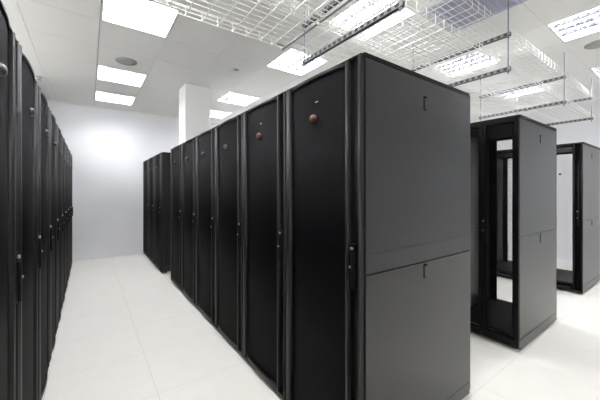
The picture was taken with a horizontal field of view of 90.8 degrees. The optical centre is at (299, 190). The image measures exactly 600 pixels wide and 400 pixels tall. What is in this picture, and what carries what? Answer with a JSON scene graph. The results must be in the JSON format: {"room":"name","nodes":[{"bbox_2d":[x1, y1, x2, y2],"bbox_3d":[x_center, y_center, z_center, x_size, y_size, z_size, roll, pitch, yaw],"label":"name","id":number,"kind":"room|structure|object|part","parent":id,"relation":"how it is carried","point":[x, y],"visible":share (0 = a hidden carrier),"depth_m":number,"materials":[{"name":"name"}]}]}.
{"room":"server room","nodes":[
{"label":"server room","id":0,"kind":"room"},
{"bbox_2d":[48,101,218,260],"bbox_3d":[-1.720,-0.181,7.685,9.250,3.318,0.100,0,0,-36],"label":"wall","id":1,"kind":"structure","parent":0,"point":[109,148],"depth_m":6.05,"materials":[{"name":"paint"}]},
{"bbox_2d":[47,100,220,123],"bbox_3d":[-1.685,-1.681,7.636,9.050,0.018,0.020,0,0,-36],"label":"trim","id":2,"kind":"structure","parent":1,"relation":"attached to","point":[47,100],"depth_m":6.09,"materials":[{"name":"white metal"}]},
{"bbox_2d":[179,83,209,144],"bbox_3d":[-1.751,-0.166,4.902,0.390,3.048,0.410,0,0,-36],"label":"wall column","id":3,"kind":"structure","parent":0,"point":[194,100],"depth_m":4.73,"materials":[{"name":"paint"}]},
{"bbox_2d":[2,0,599,122],"bbox_3d":[1.045,-1.760,3.823,9.050,0.140,9.400,0,0,-36],"label":"ceiling","id":4,"kind":"structure","parent":0,"point":[57,37],"depth_m":3.51,"materials":[{"name":"tile"}]},
{"bbox_2d":[92,0,100,105],"bbox_3d":[-1.391,-1.688,2.079,0.028,0.004,9.400,0,0,-36],"label":"trim","id":5,"kind":"structure","parent":4,"relation":"attached to","point":[98,1],"depth_m":3.36,"materials":[{"name":"white metal"}]},
{"bbox_2d":[95,91,135,105],"bbox_3d":[-3.382,-1.741,5.415,0.607,0.110,0.624,0,0,-36],"label":"ceiling light","id":6,"kind":"object","parent":4,"relation":"attached to","point":[99,96],"visible":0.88,"depth_m":5.43,"materials":[{"name":"white plastic"}]},
{"bbox_2d":[96,65,147,86],"bbox_3d":[-2.646,-1.741,4.388,0.607,0.110,0.624,0,0,-36],"label":"ceiling light","id":7,"kind":"object","parent":4,"relation":"attached to","point":[104,73],"visible":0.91,"depth_m":4.39,"materials":[{"name":"white plastic"}]},
{"bbox_2d":[115,57,136,65],"bbox_3d":[-2.261,-1.683,3.854,0.250,0.012,0.250,0,0,-36],"label":"ceiling speaker","id":8,"kind":"object","parent":4,"relation":"attached to","point":[122,60],"visible":1,"depth_m":3.83,"materials":[{"name":"grey plastic"}]},
{"bbox_2d":[117,58,135,64],"bbox_3d":[-2.261,-1.682,3.854,0.218,0.010,0.218,0,0,-36],"label":"grille","id":9,"kind":"object","parent":8,"relation":"attached to","point":[125,61],"depth_m":3.84,"materials":[{"name":"grey metal"}]},
{"bbox_2d":[100,0,180,38],"bbox_3d":[-1.542,-1.741,2.846,0.607,0.110,0.624,0,0,-36],"label":"ceiling light","id":10,"kind":"object","parent":4,"relation":"attached to","point":[137,15],"visible":0.95,"depth_m":2.88,"materials":[{"name":"white plastic"}]},
{"bbox_2d":[210,109,231,118],"bbox_3d":[-1.882,-1.741,6.489,0.607,0.110,0.624,0,0,-36],"label":"ceiling light","id":11,"kind":"object","parent":4,"relation":"attached to","point":[213,113],"visible":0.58,"depth_m":6.54,"materials":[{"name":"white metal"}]},
{"bbox_2d":[232,66,240,70],"bbox_3d":[-0.878,-1.674,4.069,0.120,0.030,0.120,0,0,-36],"label":"smoke detector","id":12,"kind":"object","parent":4,"relation":"attached to","point":[235,68],"visible":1,"depth_m":4.04,"materials":[{"name":"white plastic"}]},
{"bbox_2d":[216,91,259,105],"bbox_3d":[-1.146,-1.741,5.462,0.607,0.110,0.624,0,0,-36],"label":"ceiling light","id":13,"kind":"object","parent":4,"relation":"attached to","point":[229,97],"visible":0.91,"depth_m":5.47,"materials":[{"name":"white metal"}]},
{"bbox_2d":[265,47,328,75],"bbox_3d":[-0.042,-1.741,3.920,0.607,0.110,0.624,0,0,-36],"label":"ceiling light","id":14,"kind":"object","parent":4,"relation":"attached to","point":[288,61],"visible":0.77,"depth_m":3.96,"materials":[{"name":"white plastic"}]},
{"bbox_2d":[302,0,404,67],"bbox_3d":[0.311,-1.363,2.108,0.026,0.652,0.985,0,0,-36],"label":"hanger","id":15,"kind":"object","parent":4,"relation":"hanging from","point":[400,5],"visible":0.91,"depth_m":2.09,"materials":[{"name":"silver metal"}]},
{"bbox_3d":[0.036,-1.363,2.492,0.008,0.652,0.008,0,0,-36],"label":"rod","id":16,"kind":"part","parent":15,"relation":"part of","materials":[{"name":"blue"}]},
{"bbox_2d":[138,0,556,125],"bbox_3d":[1.419,-1.145,3.171,6.906,0.084,0.459,0,0,-36],"label":"cable tray","id":17,"kind":"object","parent":15,"relation":"on","point":[283,45],"visible":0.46,"depth_m":2.15,"materials":[{"name":"silver metal"}]},
{"bbox_2d":[256,0,554,112],"bbox_3d":[1.407,-1.465,3.188,6.906,0.094,0.441,0,0,-36],"label":"cable tray","id":18,"kind":"object","parent":15,"relation":"on","point":[270,5],"visible":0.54,"depth_m":2.90,"materials":[{"name":"silver metal"}]},
{"bbox_2d":[274,0,594,124],"bbox_3d":[1.687,-1.145,2.797,6.906,0.084,0.449,0,0,-36],"label":"cable tray","id":19,"kind":"object","parent":15,"relation":"on","point":[345,3],"visible":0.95,"depth_m":2.41,"materials":[{"name":"silver metal"}]},
{"bbox_2d":[363,0,594,106],"bbox_3d":[1.680,-1.465,2.807,6.906,0.094,0.446,0,0,-36],"label":"cable tray","id":20,"kind":"object","parent":15,"relation":"on","point":[377,2],"visible":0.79,"depth_m":2.89,"materials":[{"name":"silver metal"}]},
{"bbox_2d":[327,0,416,39],"bbox_3d":[0.694,-1.741,2.892,0.607,0.110,0.624,0,0,-36],"label":"ceiling light","id":21,"kind":"object","parent":4,"relation":"attached to","point":[406,9],"visible":0.35,"depth_m":2.89,"materials":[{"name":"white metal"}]},
{"bbox_2d":[411,0,510,86],"bbox_3d":[1.572,-1.363,3.010,0.026,0.652,0.985,0,0,-36],"label":"hanger","id":22,"kind":"object","parent":4,"relation":"hanging from","point":[508,34],"visible":0.62,"depth_m":2.78,"materials":[{"name":"silver metal"}]},
{"bbox_3d":[1.847,-1.363,2.626,0.008,0.652,0.008,0,0,-36],"label":"rod","id":23,"kind":"part","parent":22,"relation":"part of","materials":[{"name":"grey metal"}]},
{"bbox_2d":[430,50,497,76],"bbox_3d":[2.194,-1.741,3.966,0.607,0.110,0.624,0,0,-36],"label":"ceiling light","id":24,"kind":"object","parent":4,"relation":"attached to","point":[481,53],"visible":0.38,"depth_m":3.96,"materials":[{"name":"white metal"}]},
{"bbox_2d":[420,0,521,32],"bbox_3d":[1.562,-1.698,2.736,0.609,0.023,0.626,0,0,-36],"label":"ceiling vent","id":25,"kind":"object","parent":4,"relation":"in","point":[496,6],"visible":0.62,"depth_m":2.77,"materials":[{"name":"grey metal"}]},
{"bbox_2d":[496,85,545,99],"bbox_3d":[3.694,-1.741,5.040,0.607,0.110,0.624,0,0,-36],"label":"ceiling light","id":26,"kind":"object","parent":4,"relation":"attached to","point":[536,85],"visible":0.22,"depth_m":5.11,"materials":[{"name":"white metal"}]},
{"bbox_2d":[479,52,566,120],"bbox_3d":[2.946,-1.363,3.994,0.026,0.652,0.985,0,0,-36],"label":"hanger","id":27,"kind":"object","parent":4,"relation":"hanging from","point":[564,76],"visible":0.91,"depth_m":3.87,"materials":[{"name":"silver metal"}]},
{"bbox_3d":[3.221,-1.363,3.609,0.008,0.652,0.008,0,0,-36],"label":"rod","id":28,"kind":"part","parent":27,"relation":"part of","materials":[{"name":"grey metal"}]},
{"bbox_2d":[516,78,593,125],"bbox_3d":[4.084,-1.363,4.809,0.026,0.652,0.985,0,0,-36],"label":"hanger","id":29,"kind":"object","parent":4,"relation":"hanging from","point":[591,98],"visible":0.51,"depth_m":4.53,"materials":[{"name":"silver metal"}]},
{"bbox_3d":[4.359,-1.363,4.424,0.008,0.652,0.008,0,0,-36],"label":"rod","id":30,"kind":"part","parent":29,"relation":"part of","materials":[{"name":"grey metal"}]},
{"bbox_2d":[546,5,599,42],"bbox_3d":[2.929,-1.741,2.938,0.607,0.110,0.624,0,0,-36],"label":"ceiling light","id":31,"kind":"object","parent":4,"relation":"attached to","point":[587,22],"visible":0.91,"depth_m":3.06,"materials":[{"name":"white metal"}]},
{"bbox_2d":[584,40,599,48],"bbox_3d":[3.425,-1.683,3.393,0.250,0.012,0.250,0,0,-36],"label":"ceiling speaker","id":32,"kind":"object","parent":4,"relation":"attached to","point":[595,44],"visible":1,"depth_m":3.41,"materials":[{"name":"grey plastic"}]},
{"bbox_2d":[590,66,599,78],"bbox_3d":[4.430,-1.741,4.012,0.607,0.110,0.624,0,0,-36],"label":"ceiling light","id":33,"kind":"object","parent":4,"relation":"attached to","point":[596,70],"visible":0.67,"depth_m":4.21,"materials":[{"name":"white plastic"}]},
{"bbox_2d":[42,252,599,399],"bbox_3d":[1.045,1.418,3.823,9.050,0.120,9.400,0,0,-36],"label":"floor","id":34,"kind":"structure","parent":0,"point":[126,331],"depth_m":2.50,"materials":[{"name":"tile"}]},
{"bbox_2d":[0,0,23,399],"bbox_3d":[-1.425,0.358,0.695,1.076,2.000,0.627,0,0,-36],"label":"tall cabinet","id":35,"kind":"object","parent":34,"relation":"on","point":[11,276],"visible":1,"depth_m":1.16,"materials":[{"name":"metal"}]},
{"bbox_3d":[-0.996,0.336,0.967,0.022,1.885,0.474,0,0,-36],"label":"panel","id":36,"kind":"part","parent":35,"relation":"part of","materials":[{"name":"black metal"}]},
{"bbox_3d":[-1.158,0.353,1.209,0.043,0.210,0.030,0,0,-36],"label":"handle","id":37,"kind":"part","parent":35,"relation":"part of","materials":[{"name":"black plastic"}]},
{"bbox_2d":[19,44,42,399],"bbox_3d":[-1.798,0.358,1.215,1.076,2.000,0.627,0,0,-36],"label":"tall cabinet","id":38,"kind":"object","parent":34,"relation":"on","point":[30,244],"visible":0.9,"depth_m":1.47,"materials":[{"name":"metal"}]},
{"bbox_3d":[-1.368,0.336,1.488,0.022,1.885,0.474,0,0,-36],"label":"panel","id":39,"kind":"part","parent":38,"relation":"part of","materials":[{"name":"black metal"}]},
{"bbox_3d":[-1.531,0.353,1.729,0.043,0.210,0.030,0,0,-36],"label":"handle","id":40,"kind":"part","parent":38,"relation":"part of","materials":[{"name":"black plastic"}]},
{"bbox_2d":[40,88,52,399],"bbox_3d":[-2.170,0.358,1.736,1.076,2.000,0.627,0,0,-36],"label":"tall cabinet","id":41,"kind":"object","parent":34,"relation":"on","point":[45,112],"visible":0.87,"depth_m":2.02,"materials":[{"name":"metal"}]},
{"bbox_3d":[-1.741,0.336,2.008,0.022,1.885,0.474,0,0,-36],"label":"panel","id":42,"kind":"part","parent":41,"relation":"part of","materials":[{"name":"black metal"}]},
{"bbox_3d":[-1.903,0.353,2.250,0.043,0.210,0.030,0,0,-36],"label":"handle","id":43,"kind":"part","parent":41,"relation":"part of","materials":[{"name":"black plastic"}]},
{"bbox_2d":[51,113,59,354],"bbox_3d":[-2.543,0.358,2.256,1.076,2.000,0.627,0,0,-36],"label":"tall cabinet","id":44,"kind":"object","parent":34,"relation":"on","point":[55,228],"visible":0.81,"depth_m":2.56,"materials":[{"name":"metal"}]},
{"bbox_3d":[-2.113,0.336,2.528,0.022,1.885,0.474,0,0,-36],"label":"panel","id":45,"kind":"part","parent":44,"relation":"part of","materials":[{"name":"black metal"}]},
{"bbox_3d":[-2.276,0.353,2.770,0.043,0.210,0.030,0,0,-36],"label":"handle","id":46,"kind":"part","parent":44,"relation":"part of","materials":[{"name":"black plastic"}]},
{"bbox_2d":[58,128,63,323],"bbox_3d":[-2.915,0.358,2.776,1.076,2.000,0.627,0,0,-36],"label":"tall cabinet","id":47,"kind":"object","parent":34,"relation":"on","point":[61,219],"visible":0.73,"depth_m":3.06,"materials":[{"name":"metal"}]},
{"bbox_3d":[-2.486,0.336,3.049,0.022,1.885,0.474,0,0,-36],"label":"panel","id":48,"kind":"part","parent":47,"relation":"part of","materials":[{"name":"black metal"}]},
{"bbox_3d":[-2.502,0.352,3.071,0.034,1.967,0.624,0,0,-36],"label":"door","id":49,"kind":"part","parent":47,"relation":"part of","materials":[{"name":"black metal"}]},
{"bbox_3d":[-2.648,0.353,3.290,0.043,0.210,0.030,0,0,-36],"label":"handle","id":50,"kind":"part","parent":47,"relation":"part of","materials":[{"name":"black plastic"}]},
{"bbox_2d":[62,136,66,306],"bbox_3d":[-3.288,0.358,3.297,1.076,2.000,0.627,0,0,-36],"label":"tall cabinet","id":51,"kind":"object","parent":34,"relation":"on","point":[64,211],"visible":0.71,"depth_m":3.57,"materials":[{"name":"metal"}]},
{"bbox_3d":[-2.858,0.336,3.569,0.022,1.885,0.474,0,0,-36],"label":"panel","id":52,"kind":"part","parent":51,"relation":"part of","materials":[{"name":"black metal"}]},
{"bbox_3d":[-3.021,0.353,3.811,0.043,0.210,0.030,0,0,-36],"label":"handle","id":53,"kind":"part","parent":51,"relation":"part of","materials":[{"name":"black plastic"}]},
{"bbox_2d":[66,144,69,288],"bbox_3d":[-3.660,0.358,3.817,1.076,2.000,0.627,0,0,-36],"label":"tall cabinet","id":54,"kind":"object","parent":34,"relation":"on","point":[67,161],"visible":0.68,"depth_m":4.29,"materials":[{"name":"metal"}]},
{"bbox_3d":[-3.231,0.336,4.089,0.022,1.885,0.474,0,0,-36],"label":"panel","id":55,"kind":"part","parent":54,"relation":"part of","materials":[{"name":"black metal"}]},
{"bbox_3d":[-3.248,0.352,4.112,0.034,1.967,0.624,0,0,-36],"label":"door","id":56,"kind":"part","parent":54,"relation":"part of","materials":[{"name":"black metal"}]},
{"bbox_2d":[68,149,71,279],"bbox_3d":[-4.033,0.358,4.338,1.076,2.000,0.627,0,0,-36],"label":"tall cabinet","id":57,"kind":"object","parent":34,"relation":"on","point":[69,153],"visible":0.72,"depth_m":4.62,"materials":[{"name":"metal"}]},
{"bbox_3d":[-3.604,0.336,4.610,0.022,1.885,0.474,0,0,-36],"label":"panel","id":58,"kind":"part","parent":57,"relation":"part of","materials":[{"name":"black metal"}]},
{"bbox_2d":[71,154,72,267],"bbox_3d":[-4.405,0.358,4.858,1.076,2.000,0.627,0,0,-36],"label":"tall cabinet","id":59,"kind":"object","parent":34,"relation":"on","point":[71,154],"visible":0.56,"depth_m":5.33,"materials":[{"name":"metal"}]},
{"bbox_3d":[-3.993,0.352,5.153,0.034,1.967,0.624,0,0,-36],"label":"door","id":60,"kind":"part","parent":59,"relation":"part of","materials":[{"name":"black metal"}]},
{"bbox_2d":[143,160,147,256],"bbox_3d":[-2.778,0.358,6.430,1.076,2.000,0.627,0,0,-36],"label":"tall cabinet","id":61,"kind":"object","parent":34,"relation":"on","point":[145,163],"visible":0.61,"depth_m":6.13,"materials":[{"name":"metal"}]},
{"bbox_3d":[-3.207,0.336,6.158,0.022,1.885,0.474,0,0,-36],"label":"panel","id":62,"kind":"part","parent":61,"relation":"part of","materials":[{"name":"black metal"}]},
{"bbox_2d":[148,156,153,263],"bbox_3d":[-2.408,0.358,5.914,1.076,2.000,0.627,0,0,-36],"label":"tall cabinet","id":63,"kind":"object","parent":34,"relation":"on","point":[150,160],"visible":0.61,"depth_m":5.56,"materials":[{"name":"metal"}]},
{"bbox_3d":[-2.838,0.336,5.642,0.022,1.885,0.474,0,0,-36],"label":"panel","id":64,"kind":"part","parent":63,"relation":"part of","materials":[{"name":"black metal"}]},
{"bbox_2d":[154,152,170,272],"bbox_3d":[-2.037,0.358,5.395,1.076,2.000,0.634,0,0,-36],"label":"tall cabinet","id":65,"kind":"object","parent":34,"relation":"on","point":[162,161],"visible":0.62,"depth_m":4.91,"materials":[{"name":"metal"}]},
{"bbox_3d":[-2.468,0.336,5.125,0.022,1.885,0.474,0,0,-36],"label":"panel","id":66,"kind":"part","parent":65,"relation":"part of","materials":[{"name":"black metal"}]},
{"bbox_3d":[-2.451,0.352,5.103,0.034,1.967,0.624,0,0,-36],"label":"door","id":67,"kind":"part","parent":65,"relation":"part of","materials":[{"name":"black metal"}]},
{"bbox_3d":[-1.848,0.822,5.154,0.992,0.856,0.013,0,0,-36],"label":"panel","id":68,"kind":"part","parent":65,"relation":"part of","materials":[{"name":"paint"}]},
{"bbox_3d":[-1.848,-0.113,5.154,0.992,1.002,0.013,0,0,-36],"label":"panel","id":69,"kind":"part","parent":65,"relation":"part of","materials":[{"name":"paint"}]},
{"bbox_2d":[171,144,181,290],"bbox_3d":[-1.335,0.358,4.483,1.076,2.000,0.627,0,0,-36],"label":"tall cabinet","id":70,"kind":"object","parent":34,"relation":"on","point":[176,152],"visible":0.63,"depth_m":4.15,"materials":[{"name":"metal"}]},
{"bbox_3d":[-1.764,0.336,4.211,0.022,1.885,0.474,0,0,-36],"label":"panel","id":71,"kind":"part","parent":70,"relation":"part of","materials":[{"name":"black metal"}]},
{"bbox_3d":[-1.602,0.353,3.969,0.043,0.210,0.030,0,0,-36],"label":"handle","id":72,"kind":"part","parent":70,"relation":"part of","materials":[{"name":"black plastic"}]},
{"bbox_2d":[182,137,195,305],"bbox_3d":[-0.965,0.358,3.967,1.076,2.000,0.627,0,0,-36],"label":"tall cabinet","id":73,"kind":"object","parent":34,"relation":"on","point":[189,146],"visible":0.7,"depth_m":3.62,"materials":[{"name":"metal"}]},
{"bbox_3d":[-1.395,0.336,3.695,0.022,1.885,0.474,0,0,-36],"label":"panel","id":74,"kind":"part","parent":73,"relation":"part of","materials":[{"name":"black metal"}]},
{"bbox_3d":[-1.232,0.353,3.453,0.043,0.210,0.030,0,0,-36],"label":"handle","id":75,"kind":"part","parent":73,"relation":"part of","materials":[{"name":"black plastic"}]},
{"bbox_2d":[196,127,215,326],"bbox_3d":[-0.596,0.358,3.451,1.076,2.000,0.627,0,0,-36],"label":"tall cabinet","id":76,"kind":"object","parent":34,"relation":"on","point":[205,142],"visible":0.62,"depth_m":3.12,"materials":[{"name":"metal"}]},
{"bbox_3d":[-1.025,0.336,3.178,0.022,1.885,0.474,0,0,-36],"label":"panel","id":77,"kind":"part","parent":76,"relation":"part of","materials":[{"name":"black metal"}]},
{"bbox_3d":[-0.863,0.353,2.937,0.043,0.210,0.030,0,0,-36],"label":"handle","id":78,"kind":"part","parent":76,"relation":"part of","materials":[{"name":"black plastic"}]},
{"bbox_2d":[215,113,242,356],"bbox_3d":[-0.226,0.358,2.934,1.076,2.000,0.627,0,0,-36],"label":"tall cabinet","id":79,"kind":"object","parent":34,"relation":"on","point":[228,134],"visible":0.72,"depth_m":2.59,"materials":[{"name":"metal"}]},
{"bbox_3d":[-0.655,0.336,2.662,0.022,1.885,0.474,0,0,-36],"label":"panel","id":80,"kind":"part","parent":79,"relation":"part of","materials":[{"name":"black metal"}]},
{"bbox_3d":[-0.493,0.353,2.420,0.043,0.210,0.030,0,0,-36],"label":"handle","id":81,"kind":"part","parent":79,"relation":"part of","materials":[{"name":"black plastic"}]},
{"bbox_2d":[243,91,285,399],"bbox_3d":[0.144,0.358,2.418,1.076,2.000,0.627,0,0,-36],"label":"tall cabinet","id":82,"kind":"object","parent":34,"relation":"on","point":[264,124],"visible":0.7,"depth_m":2.07,"materials":[{"name":"metal"}]},
{"bbox_3d":[-0.286,0.336,2.146,0.022,1.885,0.474,0,0,-36],"label":"panel","id":83,"kind":"part","parent":82,"relation":"part of","materials":[{"name":"black metal"}]},
{"bbox_3d":[-0.123,0.353,1.904,0.043,0.210,0.030,0,0,-36],"label":"handle","id":84,"kind":"part","parent":82,"relation":"part of","materials":[{"name":"black plastic"}]},
{"bbox_2d":[286,52,469,399],"bbox_3d":[0.515,0.358,1.899,1.076,2.000,0.634,0,0,-36],"label":"tall cabinet","id":85,"kind":"object","parent":34,"relation":"on","point":[378,149],"visible":1,"depth_m":1.56,"materials":[{"name":"metal"}]},
{"bbox_3d":[0.084,0.336,1.629,0.022,1.885,0.474,0,0,-36],"label":"panel","id":86,"kind":"part","parent":85,"relation":"part of","materials":[{"name":"black metal"}]},
{"bbox_3d":[0.101,0.352,1.607,0.034,1.967,0.624,0,0,-36],"label":"door","id":87,"kind":"part","parent":85,"relation":"part of","materials":[{"name":"black metal"}]},
{"bbox_3d":[0.246,0.353,1.388,0.043,0.210,0.030,0,0,-36],"label":"handle","id":88,"kind":"part","parent":85,"relation":"part of","materials":[{"name":"black plastic"}]},
{"bbox_3d":[0.704,0.822,1.658,0.992,0.856,0.013,0,0,-36],"label":"panel","id":89,"kind":"part","parent":85,"relation":"part of","materials":[{"name":"paint"}]},
{"bbox_3d":[0.704,-0.113,1.658,0.992,1.002,0.013,0,0,-36],"label":"panel","id":90,"kind":"part","parent":85,"relation":"part of","materials":[{"name":"paint"}]},
{"bbox_3d":[0.941,0.343,2.208,0.024,1.940,0.619,0,0,-36],"label":"door","id":91,"kind":"part","parent":85,"relation":"part of","materials":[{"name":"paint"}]},
{"bbox_2d":[497,149,523,278],"bbox_3d":[3.531,0.358,4.908,1.054,2.000,0.630,0,0,-36],"label":"tall cabinet","id":92,"kind":"object","parent":34,"relation":"on","point":[503,153],"visible":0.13,"depth_m":5.01,"materials":[{"name":"black metal"}]},
{"bbox_3d":[3.375,0.822,5.169,0.992,0.856,0.013,0,0,-36],"label":"panel","id":93,"kind":"part","parent":92,"relation":"part of","materials":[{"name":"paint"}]},
{"bbox_3d":[3.375,-0.113,5.169,0.992,1.002,0.013,0,0,-36],"label":"panel","id":94,"kind":"part","parent":92,"relation":"part of","materials":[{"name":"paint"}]},
{"bbox_3d":[3.111,0.336,4.642,0.022,1.885,0.474,0,0,-36],"label":"panel","id":95,"kind":"part","parent":92,"relation":"part of","materials":[{"name":"black"}]},
{"bbox_3d":[3.545,0.358,4.918,0.956,1.940,0.601,0,0,-36],"label":"frame","id":96,"kind":"part","parent":92,"relation":"part of","materials":[{"name":"metal"}]},
{"bbox_3d":[3.545,1.258,4.918,0.860,0.010,0.507,0,0,-36],"label":"panel","id":97,"kind":"part","parent":92,"relation":"part of","materials":[{"name":"black metal"}]},
{"bbox_3d":[3.667,0.335,5.275,0.035,1.833,0.070,0,0,-36],"label":"mounting rail","id":98,"kind":"part","parent":92,"relation":"part of","materials":[{"name":"metal"}]},
{"bbox_2d":[470,114,556,349],"bbox_3d":[2.039,0.358,3.002,1.070,2.000,0.630,0,0,-36],"label":"tall cabinet","id":99,"kind":"object","parent":34,"relation":"on","point":[532,308],"visible":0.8,"depth_m":2.71,"materials":[{"name":"metal"}]},
{"bbox_3d":[1.567,0.336,2.837,0.002,1.845,0.278,0,0,-36],"label":"panel","id":100,"kind":"part","parent":99,"relation":"part of","materials":[{"name":"black metal"}]},
{"bbox_3d":[1.565,0.343,2.836,0.021,1.940,0.338,0,0,-36],"label":"door","id":101,"kind":"part","parent":99,"relation":"part of","materials":[{"name":"metal"}]},
{"bbox_3d":[1.888,0.822,3.267,0.992,0.856,0.013,0,0,-36],"label":"panel","id":102,"kind":"part","parent":99,"relation":"part of","materials":[{"name":"paint"}]},
{"bbox_3d":[1.888,-0.113,3.267,0.992,1.002,0.013,0,0,-36],"label":"panel","id":103,"kind":"part","parent":99,"relation":"part of","materials":[{"name":"paint"}]},
{"bbox_3d":[1.650,0.353,2.662,0.043,0.210,0.030,0,0,-36],"label":"handle","id":104,"kind":"part","parent":99,"relation":"part of","materials":[{"name":"black plastic"}]},
{"bbox_3d":[2.071,1.258,3.025,0.860,0.010,0.507,0,0,-36],"label":"panel","id":105,"kind":"part","parent":99,"relation":"part of","materials":[{"name":"black metal"}]},
{"bbox_3d":[2.214,0.335,3.397,0.035,1.833,0.070,0,0,-36],"label":"mounting rail","id":106,"kind":"part","parent":99,"relation":"part of","materials":[{"name":"metal"}]},
{"bbox_3d":[1.746,0.343,2.583,0.021,1.940,0.277,0,0,-36],"label":"door","id":107,"kind":"part","parent":99,"relation":"part of","materials":[{"name":"metal"}]},
{"bbox_3d":[1.748,0.336,2.584,0.002,1.845,0.217,0,0,-36],"label":"panel","id":108,"kind":"part","parent":99,"relation":"part of","materials":[{"name":"black metal"}]},
{"bbox_3d":[1.948,0.335,2.669,0.035,1.833,0.070,0,0,-36],"label":"mounting rail","id":109,"kind":"part","parent":99,"relation":"part of","materials":[{"name":"metal"}]},
{"bbox_3d":[2.059,-0.628,3.017,0.990,0.028,0.630,0,0,-36],"label":"panel","id":110,"kind":"part","parent":99,"relation":"part of","materials":[{"name":"metal"}]},
{"bbox_3d":[2.241,0.822,2.775,0.992,0.856,0.013,0,0,-36],"label":"panel","id":111,"kind":"part","parent":99,"relation":"part of","materials":[{"name":"paint"}]},
{"bbox_3d":[2.241,-0.113,2.775,0.992,1.002,0.013,0,0,-36],"label":"panel","id":112,"kind":"part","parent":99,"relation":"part of","materials":[{"name":"paint"}]},
{"bbox_3d":[2.243,0.359,2.773,1.006,1.942,0.009,0,0,-36],"label":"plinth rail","id":113,"kind":"part","parent":99,"relation":"part of","materials":[{"name":"metal"}]},
{"bbox_2d":[527,142,599,293],"bbox_3d":[3.901,0.358,4.392,1.054,2.000,0.630,0,0,-36],"label":"tall cabinet","id":114,"kind":"object","parent":34,"relation":"on","point":[584,273],"visible":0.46,"depth_m":3.97,"materials":[{"name":"metal"}]},
{"bbox_3d":[3.480,0.336,4.126,0.022,1.885,0.474,0,0,-36],"label":"panel","id":115,"kind":"part","parent":114,"relation":"part of","materials":[{"name":"black"}]},
{"bbox_3d":[3.914,1.258,4.402,0.860,0.010,0.507,0,0,-36],"label":"panel","id":116,"kind":"part","parent":114,"relation":"part of","materials":[{"name":"black metal"}]},
{"bbox_3d":[3.643,0.353,3.884,0.043,0.210,0.030,0,0,-36],"label":"handle","id":117,"kind":"part","parent":114,"relation":"part of","materials":[{"name":"black plastic"}]},
{"bbox_3d":[3.926,-0.628,4.410,0.990,0.028,0.630,0,0,-36],"label":"panel","id":118,"kind":"part","parent":114,"relation":"part of","materials":[{"name":"metal"}]},
{"bbox_3d":[4.097,0.822,4.160,0.992,0.856,0.013,0,0,-36],"label":"panel","id":119,"kind":"part","parent":114,"relation":"part of","materials":[{"name":"paint"}]},
{"bbox_3d":[4.097,-0.113,4.160,0.992,1.002,0.013,0,0,-36],"label":"panel","id":120,"kind":"part","parent":114,"relation":"part of","materials":[{"name":"paint"}]},
{"bbox_3d":[4.098,0.359,4.158,1.006,1.942,0.009,0,0,-36],"label":"plinth rail","id":121,"kind":"part","parent":114,"relation":"part of","materials":[{"name":"metal"}]},
{"bbox_2d":[470,99,599,260],"bbox_3d":[4.765,-0.181,6.486,0.100,3.318,9.400,0,0,-36],"label":"wall","id":122,"kind":"structure","parent":0,"point":[587,131],"depth_m":5.78,"materials":[{"name":"paint"}]}
]}

